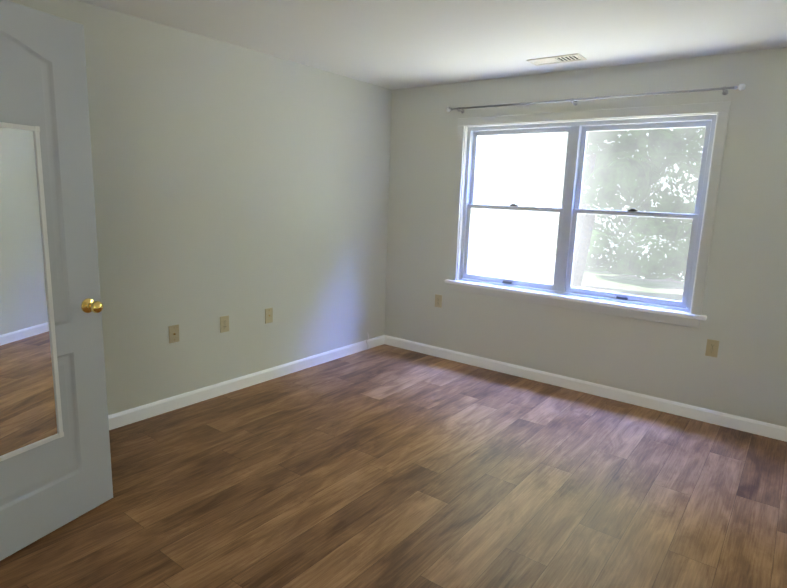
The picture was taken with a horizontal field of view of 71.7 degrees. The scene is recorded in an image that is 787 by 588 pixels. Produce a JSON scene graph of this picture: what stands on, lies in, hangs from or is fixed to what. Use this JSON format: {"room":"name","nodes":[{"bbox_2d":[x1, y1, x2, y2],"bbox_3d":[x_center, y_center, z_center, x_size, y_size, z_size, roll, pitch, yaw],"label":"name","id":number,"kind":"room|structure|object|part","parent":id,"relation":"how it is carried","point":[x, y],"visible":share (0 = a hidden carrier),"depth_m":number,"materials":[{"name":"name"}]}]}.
{"room":"empty bedroom","nodes":[
{"label":"empty bedroom","id":0,"kind":"room"},
{"bbox_2d":[7,0,391,414],"bbox_3d":[-1.728,-0.382,3.221,0.140,2.440,5.340,10,13,36],"label":"wall","id":1,"kind":"structure","parent":0,"point":[243,188],"depth_m":3.78,"materials":[{"name":"white paint"}]},
{"bbox_2d":[169,325,178,342],"bbox_3d":[-1.452,0.265,3.608,0.016,0.116,0.072,10,13,36],"label":"electrical outlet","id":2,"kind":"object","parent":1,"relation":"attached to","point":[173,333],"visible":1,"depth_m":3.61,"materials":[{"name":"beige plastic"}]},
{"bbox_2d":[220,315,228,332],"bbox_3d":[-1.216,0.216,3.920,0.009,0.116,0.072,10,13,36],"label":"electrical outlet","id":3,"kind":"object","parent":1,"relation":"attached to","point":[224,323],"visible":1,"depth_m":3.92,"materials":[{"name":"beige plastic"}]},
{"bbox_2d":[108,335,384,429],"bbox_3d":[-1.261,0.693,3.966,0.013,0.092,3.865,10,13,36],"label":"baseboard","id":4,"kind":"structure","parent":1,"relation":"attached to","point":[132,415],"depth_m":4.02,"materials":[{"name":"white paint"}]},
{"bbox_2d":[265,308,272,323],"bbox_3d":[-0.967,0.169,4.238,0.016,0.116,0.072,10,13,36],"label":"electrical outlet","id":5,"kind":"object","parent":1,"relation":"attached to","point":[268,315],"visible":1,"depth_m":4.24,"materials":[{"name":"beige plastic"}]},
{"bbox_2d":[0,344,786,587],"bbox_3d":[-0.295,1.104,2.436,3.750,0.100,5.480,10,13,36],"label":"floor","id":6,"kind":"structure","parent":0,"point":[384,466],"depth_m":2.76,"materials":[{"name":"brown wood"}]},
{"bbox_2d":[78,0,786,89],"bbox_3d":[-0.207,-1.393,1.980,3.750,0.100,5.480,10,13,36],"label":"ceiling","id":7,"kind":"structure","parent":0,"point":[395,44],"depth_m":3.18,"materials":[{"name":"white paint"}]},
{"bbox_2d":[527,53,586,65],"bbox_3d":[1.123,-1.616,3.754,0.360,0.008,0.170,10,13,36],"label":"ceiling vent","id":8,"kind":"object","parent":7,"relation":"in","point":[558,59],"visible":0.98,"depth_m":3.75,"materials":[{"name":"white metal"}]},
{"bbox_2d":[384,47,786,426],"bbox_3d":[1.367,-0.471,4.307,3.750,2.440,0.140,10,13,36],"label":"wall","id":9,"kind":"structure","parent":0,"point":[743,373],"depth_m":3.96,"materials":[{"name":"white paint"}]},
{"bbox_2d":[435,294,441,307],"bbox_3d":[0.415,0.065,5.030,0.072,0.116,0.008,10,13,36],"label":"outlet","id":10,"kind":"object","parent":9,"relation":"attached to","point":[438,298],"visible":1,"depth_m":5.03,"materials":[{"name":"beige plastic"}]},
{"bbox_2d":[445,279,706,320],"bbox_3d":[1.310,0.022,4.331,2.081,0.028,0.079,10,13,36],"label":"window sill","id":11,"kind":"structure","parent":9,"relation":"attached to","point":[628,307],"depth_m":4.17,"materials":[{"name":"white paint"}]},
{"bbox_2d":[384,335,786,441],"bbox_3d":[1.280,0.692,4.458,3.444,0.092,0.013,10,13,36],"label":"baseboard","id":12,"kind":"structure","parent":9,"relation":"attached to","point":[765,429],"depth_m":4.18,"materials":[{"name":"white paint"}]},
{"bbox_2d":[449,101,730,327],"bbox_3d":[1.370,-0.642,4.258,2.011,1.493,0.141,10,13,36],"label":"window","id":13,"kind":"structure","parent":9,"relation":"in","point":[716,114],"depth_m":4.16,"materials":[{"name":"white paint"}]},
{"bbox_3d":[1.363,-0.358,4.314,1.019,0.671,0.046,10,13,36],"label":"window hardware","id":14,"kind":"part","parent":13,"relation":"part of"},
{"bbox_3d":[1.308,0.068,4.338,2.011,0.065,0.014,10,13,36],"label":"window apron","id":15,"kind":"part","parent":13,"relation":"part of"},
{"bbox_3d":[1.387,-0.655,4.279,1.746,1.207,0.037,10,13,36],"label":"glass","id":16,"kind":"part","parent":13,"relation":"part of","materials":[{"name":"clear glass"}]},
{"bbox_3d":[1.387,-0.652,4.279,1.810,1.277,0.064,10,13,36],"label":"window sashes","id":17,"kind":"part","parent":13,"relation":"part of","materials":[{"name":"white plastic"}]},
{"bbox_2d":[446,84,745,112],"bbox_3d":[1.333,-1.429,4.032,2.174,0.049,0.099,10,13,36],"label":"curtain rod","id":18,"kind":"object","parent":9,"relation":"attached to","point":[740,87],"visible":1,"depth_m":3.86,"materials":[{"name":"silver metal"}]},
{"bbox_2d":[705,339,718,356],"bbox_3d":[2.178,0.371,3.718,0.072,0.116,0.008,10,13,36],"label":"outlet","id":19,"kind":"object","parent":9,"relation":"attached to","point":[711,352],"visible":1,"depth_m":3.72,"materials":[{"name":"beige plastic"}]},
{"bbox_3d":[-2.374,-0.071,1.397,1.075,2.440,1.335,10,13,36],"label":"wall","id":20,"kind":"structure","parent":0,"visible":0},
{"bbox_2d":[0,0,112,560],"bbox_3d":[-1.476,-0.008,2.081,0.189,2.112,0.763,6,11,23],"label":"door","id":21,"kind":"structure","parent":20,"relation":"in","point":[62,477],"depth_m":2.25,"materials":[{"name":"grey paint"}]},
{"bbox_2d":[0,127,57,456],"bbox_3d":[-1.456,0.004,2.073,0.008,1.240,0.274,6,11,23],"label":"mirror","id":22,"kind":"object","parent":21,"relation":"attached to","point":[28,413],"visible":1,"depth_m":2.11,"materials":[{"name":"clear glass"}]},
{"bbox_3d":[-1.452,0.004,2.071,0.018,1.273,0.307,6,11,23],"label":"mirror frame","id":23,"kind":"part","parent":21,"relation":"part of","materials":[{"name":"white wood"}]},
{"bbox_3d":[-1.345,0.046,2.400,0.189,0.065,0.098,6,11,23],"label":"knob","id":24,"kind":"part","parent":21,"relation":"part of","materials":[{"name":"gold metal"}]},
{"label":"outside","id":25,"kind":"structure","parent":0,"visible":0},
{"bbox_2d":[468,248,683,300],"bbox_3d":[19.355,-5.758,47.096,120.000,0.200,89.500,10,13,36],"label":"ground","id":26,"kind":"structure","parent":25,"point":[655,287],"depth_m":14.95,"materials":[{"name":"white"}]},
{"bbox_2d":[470,127,705,286],"bbox_3d":[0.268,-7.130,25.868,48.678,13.141,25.539,10,13,36],"label":"trees","id":27,"kind":"object","parent":26,"relation":"on","point":[596,189],"depth_m":12.69,"materials":[{"name":"green plant"}]}
]}

